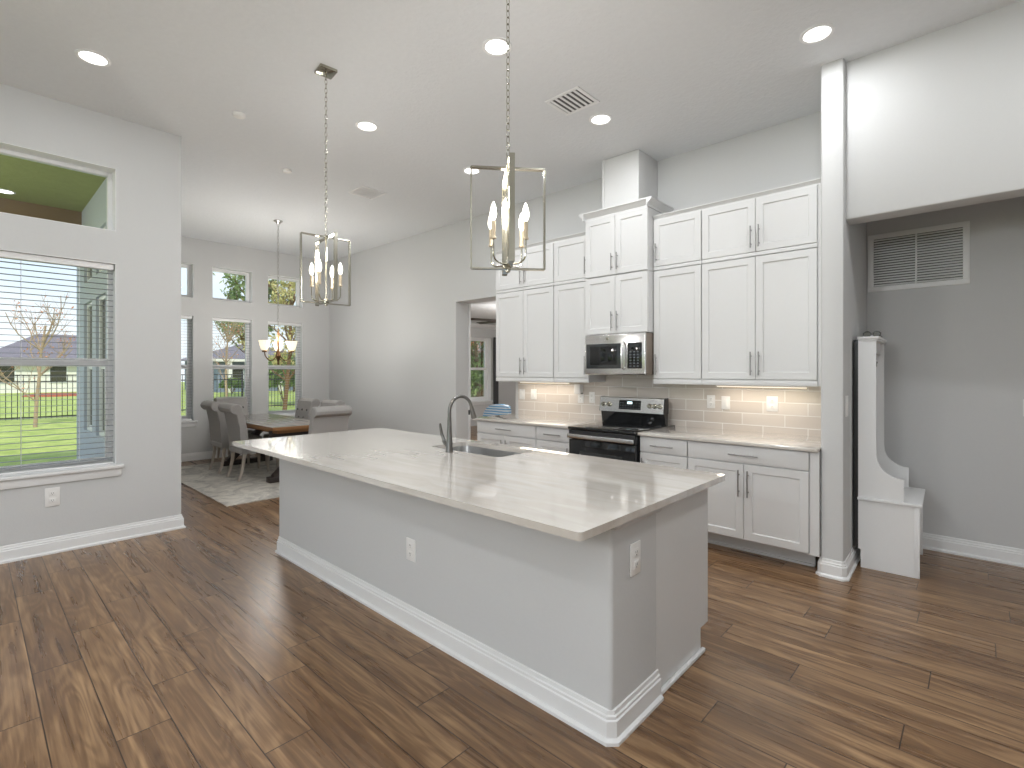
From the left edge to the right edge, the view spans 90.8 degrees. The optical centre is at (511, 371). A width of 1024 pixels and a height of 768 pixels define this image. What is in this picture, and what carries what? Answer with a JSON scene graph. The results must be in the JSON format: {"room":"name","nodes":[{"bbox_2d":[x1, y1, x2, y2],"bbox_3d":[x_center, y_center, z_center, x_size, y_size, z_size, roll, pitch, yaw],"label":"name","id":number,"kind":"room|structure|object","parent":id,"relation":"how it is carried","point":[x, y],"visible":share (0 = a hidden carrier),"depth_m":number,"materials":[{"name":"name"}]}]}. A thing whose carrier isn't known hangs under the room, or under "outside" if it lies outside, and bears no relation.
{"room":"kitchen","nodes":[
{"label":"kitchen","id":0,"kind":"room"},
{"bbox_2d":[0,83,180,545],"bbox_3d":[-5.567,-0.370,2.203,0.200,3.660,7.060,0,0,43],"label":"wall","id":1,"kind":"structure","parent":0,"point":[144,247],"depth_m":4.43,"materials":[{"name":"paint"}]},
{"bbox_2d":[45,487,59,506],"bbox_3d":[-3.698,1.007,4.064,0.010,0.150,0.092,0,0,43],"label":"outlet","id":2,"kind":"object","parent":1,"relation":"attached to","point":[52,495],"visible":1,"depth_m":4.06,"materials":[{"name":"white plastic"}]},
{"bbox_2d":[0,142,115,230],"bbox_3d":[-4.017,-1.485,3.878,0.205,0.540,1.525,0,0,43],"label":"window","id":3,"kind":"structure","parent":1,"relation":"in","point":[6,149],"depth_m":4.25,"materials":[{"name":"white plastic"}]},
{"bbox_2d":[0,249,123,489],"bbox_3d":[-3.995,-0.018,3.858,0.235,1.835,1.625,0,0,43],"label":"window","id":4,"kind":"structure","parent":1,"relation":"in","point":[10,481],"depth_m":4.25,"materials":[{"name":"white plastic"}]},
{"bbox_2d":[0,251,113,474],"bbox_3d":[-3.984,-0.067,3.848,0.065,1.724,1.501,0,0,43],"label":"window blind","id":5,"kind":"object","parent":4,"relation":"attached to","point":[3,254],"visible":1,"depth_m":4.13,"materials":[{"name":"white plastic"}]},
{"bbox_2d":[0,514,185,563],"bbox_3d":[-4.152,1.396,3.707,0.230,0.128,2.990,0,0,43],"label":"baseboard","id":6,"kind":"structure","parent":1,"relation":"attached to","point":[47,546],"depth_m":4.21,"materials":[{"name":"white paint"}]},
{"bbox_2d":[181,236,328,453],"bbox_3d":[-4.834,-0.370,8.935,0.240,3.660,3.810,0,0,43],"label":"wall","id":7,"kind":"structure","parent":0,"point":[205,255],"depth_m":9.00,"materials":[{"name":"paint"}]},
{"bbox_2d":[181,262,193,297],"bbox_3d":[-5.528,-1.498,8.150,0.190,0.555,0.635,0,0,43],"label":"window","id":8,"kind":"structure","parent":7,"relation":"in","point":[190,267],"depth_m":8.38,"materials":[{"name":"white plastic"}]},
{"bbox_2d":[181,315,197,426],"bbox_3d":[-5.512,-0.013,8.134,0.235,1.825,0.735,0,0,43],"label":"window","id":9,"kind":"structure","parent":7,"relation":"in","point":[189,368],"depth_m":8.37,"materials":[{"name":"white plastic"}]},
{"bbox_2d":[181,315,191,420],"bbox_3d":[-5.501,-0.062,8.124,0.065,1.714,0.611,0,0,43],"label":"window blind","id":10,"kind":"object","parent":9,"relation":"attached to","point":[182,316],"visible":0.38,"depth_m":8.28,"materials":[{"name":"white plastic"}]},
{"bbox_2d":[181,449,255,461],"bbox_3d":[-3.355,1.396,7.515,3.860,0.128,3.740,0,0,43],"label":"baseboard","id":11,"kind":"structure","parent":7,"relation":"attached to","point":[195,456],"depth_m":8.38,"materials":[{"name":"white paint"}]},
{"bbox_2d":[212,317,251,413],"bbox_3d":[-4.895,-0.013,8.800,0.235,1.825,0.738,0,0,43],"label":"window","id":12,"kind":"structure","parent":7,"relation":"in","point":[248,328],"depth_m":9.02,"materials":[{"name":"white plastic"}]},
{"bbox_2d":[212,317,250,411],"bbox_3d":[-4.884,-0.062,8.790,0.065,1.714,0.614,0,0,43],"label":"window blind","id":13,"kind":"object","parent":12,"relation":"attached to","point":[213,319],"visible":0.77,"depth_m":8.77,"materials":[{"name":"white plastic"}]},
{"bbox_2d":[212,267,251,302],"bbox_3d":[-4.911,-1.498,8.815,0.190,0.555,0.638,0,0,43],"label":"window","id":14,"kind":"structure","parent":7,"relation":"in","point":[248,275],"depth_m":8.98,"materials":[{"name":"white plastic"}]},
{"bbox_2d":[268,321,302,416],"bbox_3d":[-4.275,-0.013,9.469,0.235,1.825,0.740,0,0,43],"label":"window","id":15,"kind":"structure","parent":7,"relation":"in","point":[299,329],"depth_m":9.67,"materials":[{"name":"white plastic"}]},
{"bbox_2d":[268,321,300,414],"bbox_3d":[-4.264,-0.062,9.459,0.065,1.714,0.616,0,0,43],"label":"window blind","id":16,"kind":"object","parent":15,"relation":"attached to","point":[270,323],"visible":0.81,"depth_m":9.47,"materials":[{"name":"white plastic"}]},
{"bbox_2d":[268,274,302,307],"bbox_3d":[-4.291,-1.498,9.484,0.190,0.555,0.640,0,0,43],"label":"window","id":17,"kind":"structure","parent":7,"relation":"in","point":[299,304],"depth_m":9.65,"materials":[{"name":"white plastic"}]},
{"bbox_2d":[471,300,495,324],"bbox_3d":[0.602,-1.340,10.945,6.000,0.100,6.530,0,0,43],"label":"ceiling","id":18,"kind":"structure","parent":0,"point":[484,310],"depth_m":10.81,"materials":[{"name":"paint"}]},
{"bbox_2d":[471,327,515,425],"bbox_3d":[-1.671,0.085,13.052,0.200,2.750,6.530,0,0,43],"label":"wall","id":19,"kind":"structure","parent":0,"point":[507,389],"depth_m":14.12,"materials":[{"name":"paint"}]},
{"bbox_2d":[471,337,492,404],"bbox_3d":[-0.971,-0.018,13.767,0.235,1.835,1.070,0,0,43],"label":"window","id":20,"kind":"structure","parent":19,"relation":"in","point":[484,397],"depth_m":14.08,"materials":[{"name":"white plastic"}]},
{"bbox_2d":[493,337,498,403],"bbox_3d":[-0.451,0.240,14.110,0.062,2.400,0.170,0,0,43],"label":"curtain","id":21,"kind":"object","parent":19,"relation":"hanging from","point":[495,383],"visible":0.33,"depth_m":14.08,"materials":[{"name":"grey fabric"}]},
{"bbox_2d":[0,0,1021,260],"bbox_3d":[-2.649,-2.270,2.320,12.440,0.140,11.200,0,0,43],"label":"ceiling","id":22,"kind":"structure","parent":0,"point":[673,77],"depth_m":3.87,"materials":[{"name":"paint"}]},
{"bbox_2d":[74,49,110,66],"bbox_3d":[-2.932,-2.195,3.537,0.199,0.009,0.199,0,0,43],"label":"recessed light","id":23,"kind":"object","parent":22,"relation":"in","point":[91,57],"visible":1,"depth_m":3.53,"materials":[{"name":"white plastic"}]},
{"bbox_2d":[258,220,296,364],"bbox_3d":[-3.442,-1.150,7.339,0.512,2.100,0.488,0,0,43],"label":"chandelier","id":24,"kind":"object","parent":22,"relation":"hanging from","point":[264,344],"visible":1,"depth_m":7.34,"materials":[{"name":"white glass"}]},
{"bbox_2d":[300,63,350,305],"bbox_3d":[-1.356,-1.339,3.682,0.276,1.722,0.276,0,0,4],"label":"pendant light","id":25,"kind":"object","parent":22,"relation":"hanging from","point":[323,70],"visible":1,"depth_m":3.68,"materials":[{"name":"silver metal"}]},
{"bbox_2d":[355,121,378,131],"bbox_3d":[-1.297,-2.195,4.521,0.199,0.009,0.199,0,0,43],"label":"recessed light","id":26,"kind":"object","parent":22,"relation":"in","point":[367,126],"visible":1,"depth_m":4.52,"materials":[{"name":"white plastic"}]},
{"bbox_2d":[348,186,386,199],"bbox_3d":[-1.777,-2.195,6.202,0.340,0.010,0.340,0,0,43],"label":"ceiling vent","id":27,"kind":"object","parent":22,"relation":"in","point":[362,191],"visible":1,"depth_m":6.19,"materials":[{"name":"white plastic"}]},
{"bbox_2d":[482,37,511,56],"bbox_3d":[-0.102,-2.195,3.416,0.199,0.009,0.199,0,0,43],"label":"recessed light","id":28,"kind":"object","parent":22,"relation":"in","point":[493,46],"visible":0.98,"depth_m":3.41,"materials":[{"name":"white plastic"}]},
{"bbox_2d":[470,0,545,275],"bbox_3d":[-0.019,-1.339,2.443,0.276,1.722,0.276,0,0,39],"label":"pendant light","id":29,"kind":"object","parent":22,"relation":"hanging from","point":[508,183],"visible":1,"depth_m":2.44,"materials":[{"name":"silver metal"}]},
{"bbox_2d":[544,86,599,115],"bbox_3d":[0.489,-2.195,4.109,0.330,0.010,0.310,0,0,43],"label":"ceiling vent","id":30,"kind":"object","parent":22,"relation":"in","point":[569,102],"visible":1,"depth_m":4.10,"materials":[{"name":"white plastic"}]},
{"bbox_2d":[589,113,611,124],"bbox_3d":[0.772,-2.195,4.398,0.199,0.009,0.199,0,0,43],"label":"recessed light","id":31,"kind":"object","parent":22,"relation":"in","point":[602,118],"visible":1,"depth_m":4.39,"materials":[{"name":"white plastic"}]},
{"bbox_2d":[799,23,834,43],"bbox_3d":[1.983,-2.195,3.285,0.199,0.009,0.199,0,0,43],"label":"recessed light","id":32,"kind":"object","parent":22,"relation":"in","point":[817,33],"visible":1,"depth_m":3.28,"materials":[{"name":"white plastic"}]},
{"bbox_2d":[0,426,1023,767],"bbox_3d":[-0.637,1.520,4.682,12.700,0.120,17.400,0,0,43],"label":"floor","id":33,"kind":"structure","parent":0,"point":[199,644],"depth_m":2.46,"materials":[{"name":"brown wood"}]},
{"bbox_2d":[181,457,278,506],"bbox_3d":[-3.385,1.454,7.336,3.000,0.012,2.343,0,0,43],"label":"area rug","id":34,"kind":"object","parent":33,"relation":"on","point":[253,486],"visible":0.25,"depth_m":6.61,"materials":[{"name":"beige carpet"}]},
{"bbox_2d":[200,401,262,473],"bbox_3d":[-4.148,0.935,7.484,0.480,1.021,0.705,0,0,43],"label":"dining chair","id":35,"kind":"object","parent":34,"relation":"on","point":[218,433],"visible":0.84,"depth_m":7.24,"materials":[{"name":"grey fabric"}]},
{"bbox_2d":[214,396,259,458],"bbox_3d":[-4.560,0.935,8.360,0.705,1.021,0.480,0,0,43],"label":"dining chair","id":36,"kind":"object","parent":34,"relation":"on","point":[242,401],"visible":0.24,"depth_m":8.50,"materials":[{"name":"grey fabric"}]},
{"bbox_2d":[218,403,269,481],"bbox_3d":[-3.591,0.935,6.967,0.480,1.021,0.705,0,0,43],"label":"dining chair","id":37,"kind":"object","parent":34,"relation":"on","point":[234,415],"visible":0.67,"depth_m":6.70,"materials":[{"name":"grey fabric"}]},
{"bbox_2d":[223,413,309,482],"bbox_3d":[-3.550,1.073,7.423,2.302,0.747,0.862,0,0,43],"label":"dining table","id":38,"kind":"object","parent":34,"relation":"on","point":[276,425],"visible":0.51,"depth_m":6.91,"materials":[{"name":"brown wood"}]},
{"bbox_2d":[263,398,319,467],"bbox_3d":[-3.458,0.935,7.934,0.480,1.021,0.705,0,0,43],"label":"dining chair","id":39,"kind":"object","parent":34,"relation":"on","point":[304,406],"visible":0.36,"depth_m":7.99,"materials":[{"name":"grey fabric"}]},
{"bbox_2d":[308,405,351,433],"bbox_3d":[-2.436,0.935,6.452,0.705,1.021,0.480,0,0,43],"label":"dining chair","id":40,"kind":"object","parent":34,"relation":"on","point":[324,419],"visible":0.39,"depth_m":6.23,"materials":[{"name":"grey fabric"}]},
{"bbox_2d":[320,400,344,406],"bbox_3d":[-2.886,0.935,7.404,0.480,1.021,0.705,0,0,43],"label":"dining chair","id":41,"kind":"object","parent":34,"relation":"on","point":[323,402],"visible":0.05,"depth_m":7.50,"materials":[{"name":"grey fabric"}]},
{"bbox_2d":[275,459,707,746],"bbox_3d":[-0.430,1.018,3.392,3.178,0.884,1.010,0,0,43],"label":"kitchen island","id":42,"kind":"object","parent":33,"relation":"on","point":[562,624],"visible":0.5,"depth_m":2.42,"materials":[{"name":"paint"}]},
{"bbox_2d":[406,537,415,561],"bbox_3d":[-0.576,1.012,2.872,0.085,0.125,0.010,0,0,43],"label":"outlet","id":43,"kind":"object","parent":42,"relation":"attached to","point":[410,543],"visible":1,"depth_m":2.87,"materials":[{"name":"white plastic"}]},
{"bbox_2d":[233,428,724,540],"bbox_3d":[-0.526,0.561,3.324,3.308,0.030,1.340,0,0,43],"label":"island countertop","id":44,"kind":"structure","parent":42,"relation":"on","point":[577,497],"depth_m":2.63,"materials":[{"name":"beige stone"}]},
{"bbox_2d":[439,394,476,451],"bbox_3d":[-0.373,0.352,3.542,0.111,0.387,0.276,0,0,43],"label":"kitchen faucet","id":45,"kind":"object","parent":44,"relation":"on","point":[448,442],"visible":1,"depth_m":3.44,"materials":[{"name":"silver metal"}]},
{"bbox_2d":[443,446,520,456],"bbox_3d":[-0.226,0.670,3.587,0.750,0.189,0.394,0,0,43],"label":"sink","id":46,"kind":"object","parent":44,"relation":"in","point":[469,449],"visible":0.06,"depth_m":3.83,"materials":[{"name":"metal"}]},
{"bbox_2d":[630,540,640,576],"bbox_3d":[0.517,0.780,2.112,0.010,0.135,0.082,0,0,43],"label":"outlet","id":47,"kind":"object","parent":42,"relation":"attached to","point":[635,548],"visible":1,"depth_m":2.10,"materials":[{"name":"white plastic"}]},
{"bbox_2d":[477,420,536,448],"bbox_3d":[0.163,1.018,5.973,0.917,0.884,0.793,0,0,43],"label":"base cabinet","id":48,"kind":"object","parent":33,"relation":"on","point":[493,432],"visible":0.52,"depth_m":5.68,"materials":[{"name":"white paint"}]},
{"bbox_2d":[472,414,602,428],"bbox_3d":[0.324,0.560,5.834,1.442,0.028,0.796,0,0,43],"label":"countertop","id":49,"kind":"structure","parent":48,"relation":"on","point":[523,419],"depth_m":5.67,"materials":[{"name":"beige stone"}]},
{"bbox_2d":[483,404,510,416],"bbox_3d":[-0.109,1.014,9.075,0.620,0.892,0.560,0,0,43],"label":"towel","id":50,"kind":"object","parent":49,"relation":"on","point":[495,409],"visible":0.11,"depth_m":8.83,"materials":[{"name":"fabric"}]},
{"bbox_2d":[536,426,570,452],"bbox_3d":[0.673,1.018,5.500,0.468,0.884,0.793,0,0,43],"label":"base cabinet","id":51,"kind":"object","parent":33,"relation":"on","point":[548,438],"visible":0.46,"depth_m":5.24,"materials":[{"name":"white paint"}]},
{"bbox_2d":[567,396,674,462],"bbox_3d":[1.089,0.862,5.066,0.760,1.197,0.850,0,0,43],"label":"range","id":52,"kind":"object","parent":33,"relation":"on","point":[616,437],"visible":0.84,"depth_m":4.97,"materials":[{"name":"black metal"}]},
{"bbox_2d":[567,429,640,462],"bbox_3d":[1.090,1.012,5.051,0.738,0.895,0.830,0,0,43],"label":"oven","id":53,"kind":"object","parent":52,"relation":"in","point":[619,444],"depth_m":4.71,"materials":[{"name":"metal"}]},
{"bbox_2d":[568,421,674,434],"bbox_3d":[1.105,0.551,5.068,0.738,0.027,0.825,0,0,43],"label":"cooktop","id":54,"kind":"object","parent":52,"relation":"in","point":[605,427],"depth_m":4.94,"materials":[{"name":"glass"}]},
{"bbox_2d":[640,436,688,468],"bbox_3d":[1.561,1.018,4.677,0.445,0.884,0.793,0,0,43],"label":"base cabinet","id":55,"kind":"object","parent":33,"relation":"on","point":[654,450],"visible":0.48,"depth_m":4.40,"materials":[{"name":"white paint"}]},
{"bbox_2d":[688,440,820,566],"bbox_3d":[2.080,1.018,4.197,0.964,0.884,0.793,0,0,43],"label":"base cabinet","id":56,"kind":"object","parent":33,"relation":"on","point":[761,506],"depth_m":3.87,"materials":[{"name":"white paint"}]},
{"bbox_2d":[638,426,820,452],"bbox_3d":[1.919,0.560,4.355,1.416,0.028,0.796,0,0,43],"label":"countertop","id":57,"kind":"structure","parent":56,"relation":"on","point":[805,443],"depth_m":4.20,"materials":[{"name":"beige stone"}]},
{"bbox_2d":[853,336,924,578],"bbox_3d":[2.935,0.599,3.918,0.405,1.722,0.665,0,0,41],"label":"hall tree","id":58,"kind":"object","parent":33,"relation":"on","point":[887,512],"visible":1,"depth_m":3.74,"materials":[{"name":"white paint"}]},
{"bbox_2d":[857,336,886,343],"bbox_3d":[2.850,-0.246,3.991,0.132,0.032,0.665,0,0,41],"label":"shelf","id":59,"kind":"object","parent":58,"relation":"attached to","point":[868,339],"depth_m":3.76,"materials":[{"name":"white paint"}]},
{"bbox_2d":[329,111,820,438],"bbox_3d":[-0.369,-0.370,7.209,8.656,3.660,0.270,0,0,43],"label":"wall","id":60,"kind":"structure","parent":0,"point":[399,354],"depth_m":7.68,"materials":[{"name":"paint"}]},
{"bbox_2d":[469,304,470,439],"bbox_3d":[-0.639,0.215,7.636,0.018,2.490,0.030,0,0,43],"label":"trim","id":61,"kind":"structure","parent":60,"relation":"attached to","point":[469,304],"depth_m":7.64,"materials":[{"name":"white paint"}]},
{"bbox_2d":[496,286,553,381],"bbox_3d":[0.236,-0.432,6.193,0.925,1.099,0.373,0,0,43],"label":"upper cabinet","id":62,"kind":"object","parent":60,"relation":"attached to","point":[524,319],"visible":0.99,"depth_m":6.07,"materials":[{"name":"white paint"}]},
{"bbox_2d":[496,243,554,293],"bbox_3d":[0.236,-1.230,6.193,0.925,0.490,0.373,0,0,43],"label":"upper cabinet","id":63,"kind":"object","parent":60,"relation":"attached to","point":[515,281],"visible":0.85,"depth_m":6.02,"materials":[{"name":"white paint"}]},
{"bbox_2d":[495,231,585,254],"bbox_3d":[0.333,-1.497,5.930,1.425,0.044,0.071,0,0,43],"label":"crown molding","id":64,"kind":"structure","parent":63,"relation":"on","point":[580,234],"depth_m":5.77,"materials":[{"name":"white paint"}]},
{"bbox_2d":[554,236,585,285],"bbox_3d":[0.753,-1.230,5.713,0.475,0.490,0.373,0,0,43],"label":"upper cabinet","id":65,"kind":"object","parent":60,"relation":"attached to","point":[569,255],"visible":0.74,"depth_m":5.61,"materials":[{"name":"white paint"}]},
{"bbox_2d":[554,281,605,382],"bbox_3d":[0.753,-0.432,5.713,0.475,1.099,0.373,0,0,43],"label":"upper cabinet","id":66,"kind":"object","parent":60,"relation":"attached to","point":[569,299],"visible":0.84,"depth_m":5.61,"materials":[{"name":"white paint"}]},
{"bbox_2d":[586,270,653,335],"bbox_3d":[1.177,-0.682,5.252,0.725,0.595,0.473,0,0,43],"label":"upper cabinet","id":67,"kind":"object","parent":60,"relation":"attached to","point":[622,303],"visible":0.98,"depth_m":5.07,"materials":[{"name":"white paint"}]},
{"bbox_2d":[585,332,653,374],"bbox_3d":[1.160,-0.173,5.212,0.695,0.410,0.539,0,0,43],"label":"microwave","id":68,"kind":"object","parent":67,"relation":"attached to","point":[626,353],"visible":0.95,"depth_m":5.00,"materials":[{"name":"silver metal"}]},
{"bbox_2d":[586,207,661,278],"bbox_3d":[1.177,-1.288,5.252,0.725,0.605,0.473,0,0,43],"label":"upper cabinet","id":69,"kind":"object","parent":60,"relation":"attached to","point":[623,243],"visible":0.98,"depth_m":5.07,"materials":[{"name":"white paint"}]},
{"bbox_2d":[579,196,673,221],"bbox_3d":[1.179,-1.630,5.254,0.841,0.080,0.482,0,0,43],"label":"crown molding","id":70,"kind":"structure","parent":69,"relation":"attached to","point":[652,202],"depth_m":5.04,"materials":[{"name":"white paint"}]},
{"bbox_2d":[602,149,656,207],"bbox_3d":[1.228,-1.937,5.262,0.415,0.523,0.403,0,0,43],"label":"duct cover","id":71,"kind":"object","parent":69,"relation":"on","point":[630,176],"visible":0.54,"depth_m":5.11,"materials":[{"name":"white paint"}]},
{"bbox_2d":[518,375,820,436],"bbox_3d":[1.397,0.081,5.379,3.574,0.931,0.012,0,0,43],"label":"backsplash","id":72,"kind":"structure","parent":60,"relation":"attached to","point":[799,409],"depth_m":4.96,"materials":[{"name":"beige tile"}]},
{"bbox_2d":[707,395,714,407],"bbox_3d":[1.921,0.288,4.877,0.078,0.125,0.010,0,0,43],"label":"outlet","id":73,"kind":"object","parent":72,"relation":"attached to","point":[710,398],"visible":1,"depth_m":4.87,"materials":[{"name":"white plastic"}]},
{"bbox_2d":[721,396,729,409],"bbox_3d":[2.023,0.294,4.782,0.080,0.125,0.010,0,0,43],"label":"light switch","id":74,"kind":"object","parent":72,"relation":"attached to","point":[725,400],"visible":1,"depth_m":4.78,"materials":[{"name":"white plastic"}]},
{"bbox_2d":[766,396,777,411],"bbox_3d":[2.321,0.286,4.506,0.095,0.135,0.010,0,0,43],"label":"outlet","id":75,"kind":"object","parent":72,"relation":"attached to","point":[771,401],"visible":1,"depth_m":4.50,"materials":[{"name":"white plastic"}]},
{"bbox_2d":[653,265,701,384],"bbox_3d":[1.654,-0.432,4.877,0.474,1.099,0.373,0,0,43],"label":"upper cabinet","id":76,"kind":"object","parent":60,"relation":"attached to","point":[677,291],"visible":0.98,"depth_m":4.75,"materials":[{"name":"white paint"}]},
{"bbox_2d":[653,211,701,270],"bbox_3d":[1.654,-1.230,4.877,0.474,0.490,0.373,0,0,43],"label":"upper cabinet","id":77,"kind":"object","parent":60,"relation":"attached to","point":[677,239],"visible":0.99,"depth_m":4.76,"materials":[{"name":"white paint"}]},
{"bbox_2d":[702,248,817,386],"bbox_3d":[2.169,-0.432,4.400,0.923,1.099,0.373,0,0,43],"label":"upper cabinet","id":78,"kind":"object","parent":60,"relation":"attached to","point":[760,313],"visible":0.99,"depth_m":4.25,"materials":[{"name":"white paint"}]},
{"bbox_2d":[716,385,807,387],"bbox_3d":[2.178,0.127,4.445,0.750,0.022,0.040,0,0,43],"label":"light","id":79,"kind":"object","parent":78,"relation":"attached to","point":[716,385],"visible":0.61,"depth_m":4.40,"materials":[{"name":"white plastic"}]},
{"bbox_2d":[717,386,792,387],"bbox_3d":[2.178,0.135,4.445,0.730,0.006,0.028,0,0,43],"label":"diffuser","id":80,"kind":"object","parent":79,"relation":"attached to","point":[717,386],"depth_m":4.40,"materials":[{"name":"beige plastic"}]},
{"bbox_2d":[818,184,820,385],"bbox_3d":[2.461,-0.680,3.966,0.092,1.590,0.038,0,0,43],"label":"strip","id":81,"kind":"object","parent":78,"relation":"attached to","point":[819,185],"visible":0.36,"depth_m":3.98,"materials":[{"name":"white paint"}]},
{"bbox_2d":[702,185,817,263],"bbox_3d":[2.169,-1.230,4.400,0.923,0.490,0.373,0,0,43],"label":"upper cabinet","id":82,"kind":"object","parent":60,"relation":"attached to","point":[783,222],"visible":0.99,"depth_m":4.25,"materials":[{"name":"white paint"}]},
{"bbox_2d":[653,178,820,220],"bbox_3d":[1.942,-1.497,4.438,1.494,0.044,0.071,0,0,43],"label":"crown molding","id":83,"kind":"structure","parent":82,"relation":"attached to","point":[813,182],"depth_m":4.37,"materials":[{"name":"white paint"}]},
{"bbox_2d":[821,58,866,561],"bbox_3d":[2.721,-0.370,4.071,0.144,3.660,1.330,0,0,43],"label":"wall","id":84,"kind":"structure","parent":0,"point":[843,245],"depth_m":3.59,"materials":[{"name":"paint"}]},
{"bbox_2d":[816,532,1023,581],"bbox_3d":[3.836,1.396,2.941,3.374,0.128,1.250,0,0,43],"label":"baseboard","id":85,"kind":"structure","parent":84,"relation":"attached to","point":[827,568],"depth_m":3.87,"materials":[{"name":"white paint"}]},
{"bbox_2d":[846,0,1023,224],"bbox_3d":[3.606,-1.640,2.568,3.204,1.120,0.170,0,0,43],"label":"wall header","id":86,"kind":"structure","parent":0,"point":[935,120],"depth_m":3.25,"materials":[{"name":"paint"}]},
{"bbox_2d":[867,196,1023,548],"bbox_3d":[4.350,-0.370,3.393,3.234,3.660,0.110,0,0,43],"label":"wall niche","id":87,"kind":"object","parent":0,"point":[954,354],"visible":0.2,"depth_m":4.00,"materials":[{"name":"paint"}]},
{"bbox_2d":[868,221,969,291],"bbox_3d":[3.372,-0.946,4.214,0.665,0.496,0.014,0,0,43],"label":"return air grille","id":88,"kind":"object","parent":87,"relation":"attached to","point":[939,255],"visible":1,"depth_m":4.20,"materials":[{"name":"white plastic"}]},
{"bbox_3d":[-4.807,-0.370,6.155,4.060,3.660,0.230,0,0,43],"label":"wall","id":89,"kind":"structure","parent":0,"visible":0},
{"bbox_2d":[87,302,91,430],"bbox_3d":[-5.637,-0.068,6.812,0.650,1.735,0.065,0,0,43],"label":"window","id":90,"kind":"structure","parent":89,"relation":"in","point":[89,307],"depth_m":6.98,"materials":[{"name":"white plastic"}]},
{"bbox_2d":[99,294,105,437],"bbox_3d":[-4.948,-0.068,6.173,0.650,1.735,0.065,0,0,43],"label":"window","id":91,"kind":"structure","parent":89,"relation":"in","point":[102,331],"depth_m":6.34,"materials":[{"name":"white plastic"}]},
{"bbox_3d":[-7.373,1.520,3.359,4.020,0.080,7.300,0,0,43],"label":"patio","id":92,"kind":"object","parent":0,"visible":0},
{"bbox_3d":[-11.024,-0.105,2.039,0.300,3.170,0.300,0,0,43],"label":"patio","id":93,"kind":"object","parent":92,"relation":"on","visible":0},
{"bbox_2d":[0,198,81,224],"bbox_3d":[-8.678,-1.975,4.569,0.300,0.570,7.300,0,0,43],"label":"wall","id":94,"kind":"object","parent":93,"relation":"on","point":[10,206],"visible":0.4,"depth_m":6.83,"materials":[{"name":"paint"}]},
{"label":"outside","id":95,"kind":"structure","parent":0,"visible":0},
{"bbox_2d":[0,382,475,466],"bbox_3d":[-7.600,1.710,13.865,150.000,0.300,130.000,0,0,43],"label":"lawn","id":96,"kind":"structure","parent":95,"point":[73,420],"depth_m":14.41,"materials":[{"name":"green plant"}]},
{"bbox_2d":[0,292,75,426],"bbox_3d":[-13.524,-0.359,14.203,1.911,3.842,1.840,0,0,-34],"label":"tree","id":97,"kind":"object","parent":96,"relation":"on","point":[43,345],"visible":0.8,"depth_m":14.22,"materials":[{"name":"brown plant"}]},
{"bbox_2d":[0,334,76,392],"bbox_3d":[-37.572,-0.790,43.291,11.030,4.700,12.500,0,0,43],"label":"house","id":98,"kind":"structure","parent":96,"relation":"on","point":[14,349],"depth_m":38.60,"materials":[{"name":"grey"}]},
{"bbox_2d":[21,393,76,396],"bbox_3d":[-29.613,1.470,32.776,3.180,0.180,3.180,0,0,43],"label":"mulch bed","id":99,"kind":"object","parent":96,"relation":"on","point":[54,394],"visible":0.53,"depth_m":31.85,"materials":[{"name":"brown soil"}]},
{"bbox_2d":[213,321,244,395],"bbox_3d":[-13.975,-0.784,24.964,1.963,4.701,2.559,0,0,-12],"label":"tree","id":100,"kind":"object","parent":96,"relation":"on","point":[227,335],"visible":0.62,"depth_m":24.74,"materials":[{"name":"green plant"}]},
{"bbox_2d":[218,378,243,393],"bbox_3d":[-19.884,0.965,35.928,1.774,1.209,1.758,0,0,43],"label":"bush","id":101,"kind":"object","parent":96,"relation":"on","point":[234,382],"visible":0.54,"depth_m":35.47,"materials":[{"name":"green plant"}]},
{"bbox_2d":[0,371,476,420],"bbox_3d":[-9.334,0.765,22.291,0.068,1.590,24.068,0,0,43],"label":"metal fence","id":102,"kind":"object","parent":96,"relation":"on","point":[241,374],"visible":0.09,"depth_m":16.45,"materials":[{"name":"black metal"}]},
{"bbox_2d":[181,344,295,392],"bbox_3d":[-22.618,-0.390,43.608,9.930,3.900,9.000,0,0,43],"label":"house","id":103,"kind":"structure","parent":96,"relation":"on","point":[237,361],"depth_m":38.89,"materials":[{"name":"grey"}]},
{"bbox_2d":[213,273,293,352],"bbox_3d":[-14.919,-3.084,29.258,6.810,9.291,5.299,0,0,38],"label":"tree","id":104,"kind":"object","parent":96,"relation":"on","point":[240,278],"visible":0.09,"depth_m":28.96,"materials":[{"name":"green plant"}]},
{"bbox_2d":[236,281,295,409],"bbox_3d":[-7.689,-1.191,17.012,3.294,5.517,2.345,0,0,-11],"label":"tree","id":105,"kind":"object","parent":96,"relation":"on","point":[291,285],"visible":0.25,"depth_m":16.98,"materials":[{"name":"green plant"}]},
{"bbox_2d":[268,353,295,400],"bbox_3d":[-10.890,0.296,24.128,2.358,2.540,2.325,0,0,43],"label":"tree","id":106,"kind":"object","parent":96,"relation":"on","point":[278,380],"visible":0.21,"depth_m":23.50,"materials":[{"name":"green plant"}]},
{"bbox_2d":[471,341,479,396],"bbox_3d":[-1.664,-1.002,20.990,3.430,5.192,2.305,0,0,37],"label":"tree","id":107,"kind":"object","parent":96,"relation":"on","point":[475,358],"visible":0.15,"depth_m":20.77,"materials":[{"name":"green plant"}]},
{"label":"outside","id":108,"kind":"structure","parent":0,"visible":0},
{"bbox_2d":[77,178,106,458],"bbox_3d":[-4.918,-0.350,6.080,4.120,3.820,0.030,0,0,43],"label":"wall","id":109,"kind":"structure","parent":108,"point":[94,214],"depth_m":6.52,"materials":[{"name":"grey paint"}]},
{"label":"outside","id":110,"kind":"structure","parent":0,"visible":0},
{"bbox_2d":[0,154,105,211],"bbox_3d":[-7.343,-2.330,3.331,3.940,0.140,7.300,0,0,43],"label":"ceiling","id":111,"kind":"structure","parent":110,"point":[32,182],"depth_m":6.09,"materials":[{"name":"paint"}]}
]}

